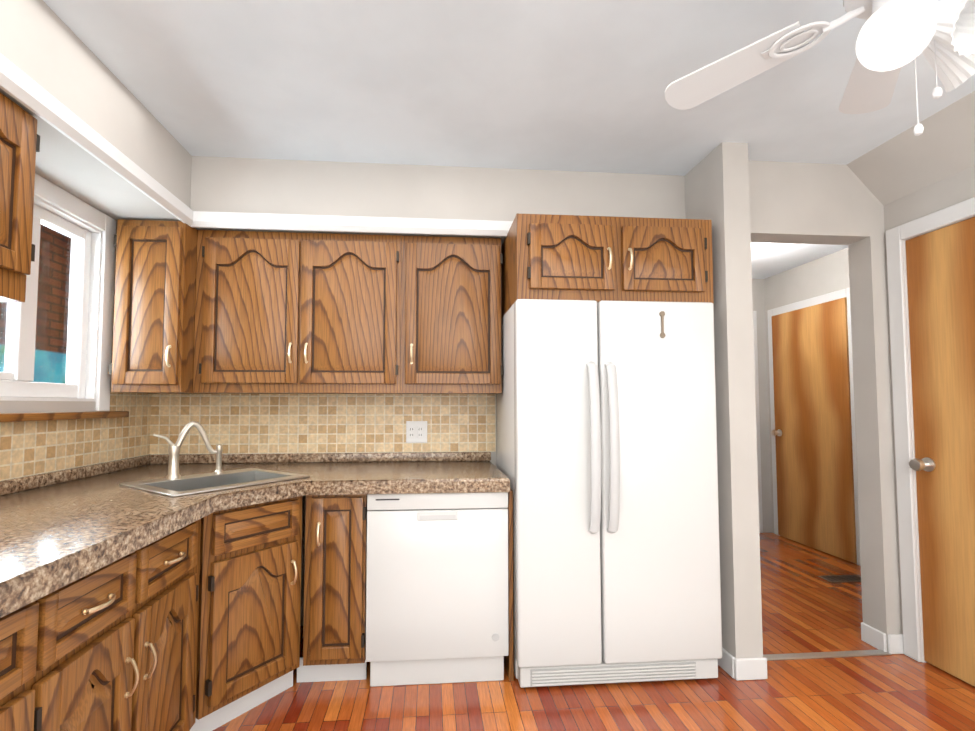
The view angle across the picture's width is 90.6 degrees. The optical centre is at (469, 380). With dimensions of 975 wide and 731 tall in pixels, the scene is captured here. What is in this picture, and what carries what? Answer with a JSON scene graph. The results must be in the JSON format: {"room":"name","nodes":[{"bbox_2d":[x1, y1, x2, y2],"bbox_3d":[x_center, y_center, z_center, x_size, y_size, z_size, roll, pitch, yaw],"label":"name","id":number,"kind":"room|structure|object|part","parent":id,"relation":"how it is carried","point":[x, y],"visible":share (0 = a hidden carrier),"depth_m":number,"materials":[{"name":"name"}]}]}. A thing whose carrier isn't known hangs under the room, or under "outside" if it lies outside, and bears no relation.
{"room":"kitchen","nodes":[
{"label":"kitchen","id":0,"kind":"room"},
{"bbox_2d":[0,222,143,480],"bbox_3d":[-1.744,0.098,2.106,0.130,2.405,1.240,0,-3,-5],"label":"wall","id":1,"kind":"structure","parent":0,"point":[40,406],"depth_m":1.93,"materials":[{"name":"paint"}]},
{"bbox_2d":[0,92,39,301],"bbox_3d":[-1.415,-0.535,1.076,0.349,0.566,0.733,0,-3,-5],"label":"upper cabinet","id":2,"kind":"object","parent":1,"relation":"attached to","point":[19,142],"visible":0.96,"depth_m":1.39,"materials":[{"name":"brown wood"}]},
{"bbox_2d":[0,173,116,410],"bbox_3d":[-1.708,-0.330,1.849,0.136,0.903,0.830,0,-3,-5],"label":"window","id":3,"kind":"structure","parent":1,"relation":"in","point":[89,230],"depth_m":2.11,"materials":[{"name":"white plastic"}]},
{"bbox_2d":[0,411,128,422],"bbox_3d":[-1.633,0.138,1.857,0.050,0.030,0.960,0,-3,-5],"label":"window sill","id":4,"kind":"structure","parent":1,"relation":"attached to","point":[16,417],"depth_m":1.89,"materials":[{"name":"brown wood"}]},
{"bbox_2d":[0,0,191,220],"bbox_3d":[-1.359,-1.027,0.335,0.340,0.335,4.000,0,-3,-5],"label":"soffit","id":5,"kind":"object","parent":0,"point":[44,46],"depth_m":1.73,"materials":[{"name":"paint"}]},
{"bbox_2d":[0,53,193,226],"bbox_3d":[-1.175,-0.874,0.343,0.030,0.070,4.000,0,-3,-5],"label":"crown molding","id":6,"kind":"structure","parent":5,"relation":"attached to","point":[23,88],"depth_m":1.58,"materials":[{"name":"white wood"}]},
{"bbox_2d":[149,452,495,625],"bbox_3d":[-0.311,0.131,2.780,2.838,2.405,0.130,0,-3,-5],"label":"wall","id":7,"kind":"structure","parent":0,"point":[493,458],"depth_m":2.63,"materials":[{"name":"paint"}]},
{"bbox_2d":[109,219,212,393],"bbox_3d":[-1.504,-0.341,2.412,0.305,0.806,0.449,0,-3,-5],"label":"upper cabinet","id":8,"kind":"object","parent":7,"relation":"attached to","point":[154,312],"visible":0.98,"depth_m":2.23,"materials":[{"name":"brown wood"}]},
{"bbox_3d":[-1.493,-0.350,2.214,0.291,0.735,0.052,0,-3,-5],"label":"door","id":9,"kind":"part","parent":8,"relation":"part of","materials":[{"name":"brown wood"}]},
{"bbox_2d":[193,230,401,393],"bbox_3d":[-0.857,-0.337,2.521,0.998,0.804,0.339,0,-3,-5],"label":"upper cabinet","id":10,"kind":"object","parent":7,"relation":"attached to","point":[294,313],"visible":1,"depth_m":2.39,"materials":[{"name":"brown wood"}]},
{"bbox_3d":[-1.078,-0.345,2.359,0.462,0.715,0.052,0,-3,-5],"label":"door","id":11,"kind":"part","parent":10,"relation":"part of","materials":[{"name":"brown wood"}]},
{"bbox_3d":[-0.597,-0.343,2.398,0.478,0.715,0.052,0,-3,-5],"label":"door","id":12,"kind":"part","parent":10,"relation":"part of","materials":[{"name":"brown wood"}]},
{"bbox_2d":[150,394,495,453],"bbox_3d":[-0.786,0.236,2.666,1.873,0.325,0.006,0,-3,-5],"label":"backsplash","id":13,"kind":"structure","parent":7,"relation":"attached to","point":[292,423],"depth_m":2.66,"materials":[{"name":"tile"}]},
{"bbox_2d":[406,421,426,442],"bbox_3d":[-0.296,0.287,2.696,0.118,0.122,0.009,0,-3,-5],"label":"electrical outlet","id":14,"kind":"object","parent":7,"relation":"attached to","point":[416,431],"visible":1,"depth_m":2.69,"materials":[{"name":"white plastic"}]},
{"bbox_2d":[400,236,502,393],"bbox_3d":[-0.100,-0.334,2.583,0.518,0.804,0.339,0,-3,-5],"label":"upper cabinet","id":15,"kind":"object","parent":7,"relation":"attached to","point":[450,315],"visible":1,"depth_m":2.45,"materials":[{"name":"brown wood"}]},
{"bbox_2d":[501,213,713,317],"bbox_3d":[0.645,-0.540,2.482,0.917,0.393,0.677,0,-3,-5],"label":"upper cabinet","id":16,"kind":"object","parent":7,"relation":"attached to","point":[574,257],"visible":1,"depth_m":2.19,"materials":[{"name":"brown wood"}]},
{"bbox_3d":[0.457,-0.557,2.154,0.396,0.294,0.052,0,-3,-5],"label":"door","id":17,"kind":"part","parent":16,"relation":"part of","materials":[{"name":"brown wood"}]},
{"bbox_3d":[0.891,-0.555,2.189,0.396,0.294,0.052,0,-3,-5],"label":"door","id":18,"kind":"part","parent":16,"relation":"part of","materials":[{"name":"brown wood"}]},
{"bbox_2d":[190,156,685,246],"bbox_3d":[-0.291,-0.914,2.597,2.838,0.335,0.340,0,-3,-5],"label":"soffit","id":19,"kind":"structure","parent":0,"point":[253,185],"depth_m":2.43,"materials":[{"name":"paint"}]},
{"bbox_2d":[191,211,512,236],"bbox_3d":[-0.122,-0.770,2.418,2.528,0.070,0.030,0,-3,-5],"label":"crown molding","id":20,"kind":"structure","parent":19,"relation":"attached to","point":[269,221],"depth_m":2.37,"materials":[{"name":"white wood"}]},
{"bbox_2d":[43,0,974,278],"bbox_3d":[0.736,-1.187,1.494,4.963,0.100,6.210,0,-3,-5],"label":"ceiling","id":21,"kind":"structure","parent":0,"point":[551,84],"depth_m":1.81,"materials":[{"name":"paint"}]},
{"bbox_2d":[665,0,974,135],"bbox_3d":[1.039,-0.854,1.098,1.122,0.602,1.075,0,-3,-5],"label":"ceiling fan","id":22,"kind":"object","parent":21,"relation":"hanging from","point":[894,37],"visible":1,"depth_m":1.15,"materials":[{"name":"painted wood"},{"name":"painted metal"},{"name":"glass"}]},
{"bbox_3d":[0.821,-0.926,1.399,0.135,0.034,0.512,2,-4,-41],"label":"blade","id":23,"kind":"part","parent":22,"relation":"part of","materials":[{"name":"white"}]},
{"bbox_3d":[1.206,-0.924,1.431,0.135,0.034,0.512,-2,-3,31],"label":"blade","id":24,"kind":"part","parent":22,"relation":"part of","materials":[{"name":"white"}]},
{"bbox_3d":[1.035,-0.971,1.152,0.229,0.364,0.228,0,-3,-5],"label":"motor","id":25,"kind":"part","parent":22,"relation":"part of","materials":[{"name":"white"}]},
{"bbox_3d":[0.958,-0.772,1.067,0.181,0.158,0.155,0,-3,-5],"label":"lamp shade","id":26,"kind":"part","parent":22,"relation":"part of","materials":[{"name":"white glass"}]},
{"bbox_3d":[1.036,-0.702,1.096,0.063,0.298,0.023,0,-3,-5],"label":"chain","id":27,"kind":"part","parent":22,"relation":"part of","materials":[{"name":"white metal"}]},
{"bbox_3d":[1.131,-0.768,1.123,0.193,0.159,0.134,0,-3,-5],"label":"lamp shade","id":28,"kind":"part","parent":22,"relation":"part of","materials":[{"name":"white glass"}]},
{"bbox_3d":[1.056,-0.772,1.048,0.136,0.159,0.194,0,-3,-5],"label":"lamp shade","id":29,"kind":"part","parent":22,"relation":"part of","materials":[{"name":"white glass"}]},
{"bbox_2d":[213,532,974,730],"bbox_3d":[0.736,1.315,1.370,4.963,0.100,6.210,0,-3,-5],"label":"floor","id":30,"kind":"structure","parent":0,"point":[805,609],"depth_m":1.98,"materials":[{"name":"laminate"}]},
{"bbox_2d":[196,496,301,719],"bbox_3d":[-0.832,0.830,1.869,0.113,0.718,0.412,-2,-3,34],"label":"base cabinet","id":31,"kind":"object","parent":30,"relation":"on","point":[249,603],"visible":1,"depth_m":1.82,"materials":[{"name":"brown wood"}]},
{"bbox_3d":[-0.809,0.908,1.843,0.052,0.500,0.362,-2,-3,34],"label":"door","id":32,"kind":"part","parent":31,"relation":"part of","materials":[{"name":"brown wood"}]},
{"bbox_3d":[-0.818,0.562,1.873,0.022,0.145,0.352,-2,-3,34],"label":"drawer","id":33,"kind":"part","parent":31,"relation":"part of","materials":[{"name":"brown wood"}]},
{"bbox_2d":[189,657,366,730],"bbox_3d":[-0.738,1.242,1.897,0.606,0.099,0.398,0,-3,-5],"label":"toe kick","id":34,"kind":"object","parent":30,"relation":"on","point":[214,720],"visible":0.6,"depth_m":2.00,"materials":[{"name":"white"}]},
{"bbox_2d":[303,494,367,665],"bbox_3d":[-0.596,0.853,2.327,0.255,0.718,0.650,0,-3,-5],"label":"base cabinet","id":35,"kind":"object","parent":30,"relation":"on","point":[335,580],"visible":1,"depth_m":2.04,"materials":[{"name":"brown wood"}]},
{"bbox_2d":[365,492,508,686],"bbox_3d":[-0.159,0.906,2.354,0.607,0.815,0.604,0,-3,-5],"label":"dishwasher","id":36,"kind":"object","parent":30,"relation":"on","point":[436,588],"visible":0.96,"depth_m":2.06,"materials":[{"name":"white metal"}]},
{"bbox_2d":[504,489,513,680],"bbox_3d":[0.156,0.908,2.408,0.018,0.816,0.600,0,-3,-5],"label":"cabinet end panel","id":37,"kind":"object","parent":30,"relation":"on","point":[508,661],"visible":0.21,"depth_m":2.11,"materials":[{"name":"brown wood"}]},
{"bbox_2d":[496,299,721,687],"bbox_3d":[0.621,0.488,2.378,0.893,1.653,0.746,0,-3,-5],"label":"fridge","id":38,"kind":"object","parent":30,"relation":"on","point":[606,446],"visible":0.96,"depth_m":2.07,"materials":[{"name":"white metal"}]},
{"bbox_3d":[0.377,0.423,2.092,0.360,1.553,0.078,0,-3,-5],"label":"door","id":39,"kind":"part","parent":38,"relation":"part of","materials":[{"name":"white metal"}]},
{"bbox_3d":[0.567,0.282,2.045,0.120,0.736,0.072,0,-3,-5],"label":"handle","id":40,"kind":"part","parent":38,"relation":"part of","materials":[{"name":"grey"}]},
{"bbox_3d":[0.828,0.425,2.126,0.524,1.553,0.084,0,-3,-5],"label":"door","id":41,"kind":"part","parent":38,"relation":"part of","materials":[{"name":"white metal"}]},
{"bbox_2d":[763,649,890,660],"bbox_3d":[1.645,1.308,2.296,0.740,0.007,0.045,0,-3,-5],"label":"threshold","id":42,"kind":"object","parent":30,"relation":"on","point":[816,655],"visible":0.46,"depth_m":2.30,"materials":[{"name":"silver metal"}]},
{"bbox_2d":[817,575,860,582],"bbox_3d":[2.565,1.357,3.311,0.280,0.008,0.120,0,-3,-5],"label":"floor vent","id":43,"kind":"object","parent":30,"relation":"in","point":[841,578],"visible":0.9,"depth_m":3.30,"materials":[{"name":"brown metal"}]},
{"bbox_2d":[685,142,762,657],"bbox_3d":[1.133,0.157,3.304,0.125,2.405,2.280,0,-3,-5],"label":"wall","id":44,"kind":"structure","parent":0,"point":[717,186],"depth_m":2.19,"materials":[{"name":"paint"}]},
{"bbox_2d":[717,648,734,678],"bbox_3d":[1.131,1.272,2.419,0.015,0.090,0.630,0,-3,-5],"label":"baseboard","id":45,"kind":"structure","parent":44,"relation":"attached to","point":[726,663],"depth_m":2.14,"materials":[{"name":"white wood"}]},
{"bbox_2d":[734,657,767,680],"bbox_3d":[1.227,1.256,2.104,0.145,0.090,0.015,0,-3,-5],"label":"baseboard","id":46,"kind":"structure","parent":44,"relation":"attached to","point":[750,668],"depth_m":2.10,"materials":[{"name":"white wood"}]},
{"bbox_2d":[752,279,771,531],"bbox_3d":[1.901,0.220,4.574,1.865,2.405,0.130,0,-3,-5],"label":"wall","id":47,"kind":"structure","parent":0,"point":[758,291],"depth_m":4.58,"materials":[{"name":"paint"}]},
{"bbox_2d":[753,311,762,532],"bbox_3d":[2.269,0.375,4.522,0.940,2.090,0.018,0,-3,-5],"label":"door frame","id":48,"kind":"structure","parent":47,"relation":"attached to","point":[757,423],"depth_m":4.55,"materials":[{"name":"white wood"}]},
{"bbox_2d":[764,248,849,532],"bbox_3d":[2.983,0.172,3.595,0.130,2.405,2.260,0,-3,-5],"label":"wall","id":49,"kind":"structure","parent":0,"point":[829,273],"depth_m":4.17,"materials":[{"name":"paint"}]},
{"bbox_2d":[767,287,860,565],"bbox_3d":[2.870,0.352,4.059,0.018,2.090,0.940,0,-3,-5],"label":"door frame","id":50,"kind":"structure","parent":49,"relation":"attached to","point":[835,295],"depth_m":3.97,"materials":[{"name":"white"}]},
{"bbox_2d":[771,297,856,563],"bbox_3d":[2.827,0.383,4.054,0.100,2.012,0.800,0,-3,-5],"label":"hall door","id":51,"kind":"structure","parent":49,"relation":"in","point":[812,432],"depth_m":3.99,"materials":[{"name":"brown wood"}]},
{"bbox_2d":[748,160,884,244],"bbox_3d":[1.679,-0.905,2.472,0.820,0.365,0.130,0,-3,-5],"label":"wall","id":52,"kind":"structure","parent":0,"point":[813,203],"depth_m":2.41,"materials":[{"name":"paint"}]},
{"bbox_2d":[848,237,901,651],"bbox_3d":[2.048,0.297,2.442,0.080,2.040,0.130,0,-3,-5],"label":"wall","id":53,"kind":"structure","parent":0,"point":[879,548],"depth_m":2.41,"materials":[{"name":"paint"}]},
{"bbox_2d":[861,622,886,651],"bbox_3d":[2.001,1.271,2.390,0.015,0.090,0.130,0,-3,-5],"label":"baseboard","id":54,"kind":"structure","parent":53,"relation":"attached to","point":[873,637],"depth_m":2.38,"materials":[{"name":"white wood"}]},
{"bbox_2d":[888,634,903,653],"bbox_3d":[2.054,1.267,2.322,0.080,0.090,0.015,0,-3,-5],"label":"baseboard","id":55,"kind":"structure","parent":53,"relation":"attached to","point":[895,643],"depth_m":2.31,"materials":[{"name":"white wood"}]},
{"bbox_2d":[847,91,974,205],"bbox_3d":[2.153,-1.082,0.536,0.193,0.205,3.820,0,-3,-5],"label":"ceiling slope","id":56,"kind":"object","parent":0,"point":[909,162],"visible":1,"depth_m":2.15,"materials":[{"name":"paint"}]},
{"bbox_2d":[884,166,974,642],"bbox_3d":[2.189,0.093,2.019,0.130,2.405,1.017,0,-3,-5],"label":"wall","id":57,"kind":"structure","parent":0,"point":[948,192],"depth_m":2.24,"materials":[{"name":"paint"}]},
{"bbox_3d":[-1.556,-0.016,-0.183,0.130,2.405,3.360,0,-3,-5],"label":"wall","id":58,"kind":"structure","parent":0,"visible":0},
{"bbox_2d":[0,392,150,480],"bbox_3d":[-1.602,0.041,1.212,0.006,0.570,2.790,0,-3,-5],"label":"backsplash","id":59,"kind":"structure","parent":58,"relation":"attached to","point":[28,448],"depth_m":2.05,"materials":[{"name":"tile"}]},
{"bbox_3d":[2.356,-0.008,-0.012,0.130,2.405,3.063,0,-3,-5],"label":"wall","id":60,"kind":"structure","parent":0,"visible":0},
{"bbox_2d":[886,197,974,661],"bbox_3d":[2.150,0.258,1.898,0.066,2.065,0.940,0,-3,-5],"label":"door frame","id":61,"kind":"structure","parent":60,"relation":"attached to","point":[896,236],"depth_m":2.31,"materials":[{"name":"white wood"}]},
{"bbox_2d":[905,217,974,686],"bbox_3d":[2.124,0.291,1.897,0.107,1.982,0.788,0,-3,-5],"label":"kitchen door","id":62,"kind":"structure","parent":60,"relation":"in","point":[940,264],"depth_m":2.15,"materials":[{"name":"brown wood"}]},
{"label":"outside","id":63,"kind":"structure","parent":0,"visible":0},
{"bbox_2d":[0,224,71,383],"bbox_3d":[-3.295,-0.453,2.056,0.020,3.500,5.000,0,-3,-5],"label":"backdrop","id":64,"kind":"structure","parent":63,"point":[48,320],"depth_m":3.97,"materials":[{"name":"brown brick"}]},
{"bbox_3d":[-0.962,1.201,1.078,0.015,0.099,1.105,0,-3,-5],"label":"toe kick","id":65,"kind":"object","parent":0,"visible":0},
{"bbox_2d":[0,519,200,730],"bbox_3d":[-1.221,0.792,1.092,0.749,0.718,1.135,0,-3,-5],"label":"base cabinet","id":66,"kind":"object","parent":65,"relation":"on","point":[112,646],"visible":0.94,"depth_m":1.21,"materials":[{"name":"brown wood"}]},
{"bbox_3d":[-0.845,0.854,0.761,0.052,0.500,0.380,0,-3,-5],"label":"door","id":67,"kind":"part","parent":66,"relation":"part of","materials":[{"name":"brown wood"}]},
{"bbox_3d":[-0.845,0.507,0.783,0.052,0.145,0.370,0,-3,-5],"label":"drawer","id":68,"kind":"part","parent":66,"relation":"part of","materials":[{"name":"brown wood"}]},
{"bbox_3d":[-0.874,0.872,1.114,0.052,0.500,0.320,0,-3,-5],"label":"door","id":69,"kind":"part","parent":66,"relation":"part of","materials":[{"name":"brown wood"}]},
{"bbox_3d":[-0.874,0.525,1.137,0.052,0.145,0.310,0,-3,-5],"label":"drawer","id":70,"kind":"part","parent":66,"relation":"part of","materials":[{"name":"brown wood"}]},
{"bbox_2d":[0,453,287,617],"bbox_3d":[-1.244,0.400,1.582,0.780,0.110,2.072,0,-3,-5],"label":"countertop","id":71,"kind":"structure","parent":66,"relation":"on","point":[61,529],"depth_m":1.40,"materials":[{"name":"stone"}]},
{"bbox_2d":[153,421,223,478],"bbox_3d":[-1.194,0.292,2.071,0.068,0.237,0.287,-2,-3,34],"label":"faucet","id":72,"kind":"object","parent":71,"relation":"on","point":[174,449],"depth_m":2.05,"materials":[{"name":"silver metal"}]},
{"bbox_2d":[119,421,309,496],"bbox_3d":[-1.036,0.372,2.000,0.450,0.405,0.560,-2,-3,34],"label":"sink","id":73,"kind":"object","parent":71,"relation":"in","point":[174,483],"visible":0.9,"depth_m":2.03,"materials":[{"name":"silver metal"}]},
{"bbox_2d":[119,468,309,496],"bbox_3d":[-1.036,0.491,1.994,0.450,0.168,0.560,-2,-3,34],"label":"basin","id":74,"kind":"object","parent":73,"relation":"in","point":[176,485],"depth_m":2.02,"materials":[{"name":"silver metal"}]},
{"bbox_3d":[-0.902,0.889,1.460,0.052,0.500,0.330,0,-3,-5],"label":"door","id":75,"kind":"part","parent":66,"relation":"part of","materials":[{"name":"brown wood"}]},
{"bbox_3d":[-0.902,0.542,1.472,0.052,0.145,0.320,0,-3,-5],"label":"drawer","id":76,"kind":"part","parent":66,"relation":"part of","materials":[{"name":"brown wood"}]},
{"bbox_2d":[228,452,509,508],"bbox_3d":[-0.371,0.431,2.214,1.063,0.110,0.952,0,-3,-5],"label":"countertop","id":77,"kind":"structure","parent":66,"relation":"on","point":[400,472],"depth_m":2.15,"materials":[{"name":"stone"}]}
]}

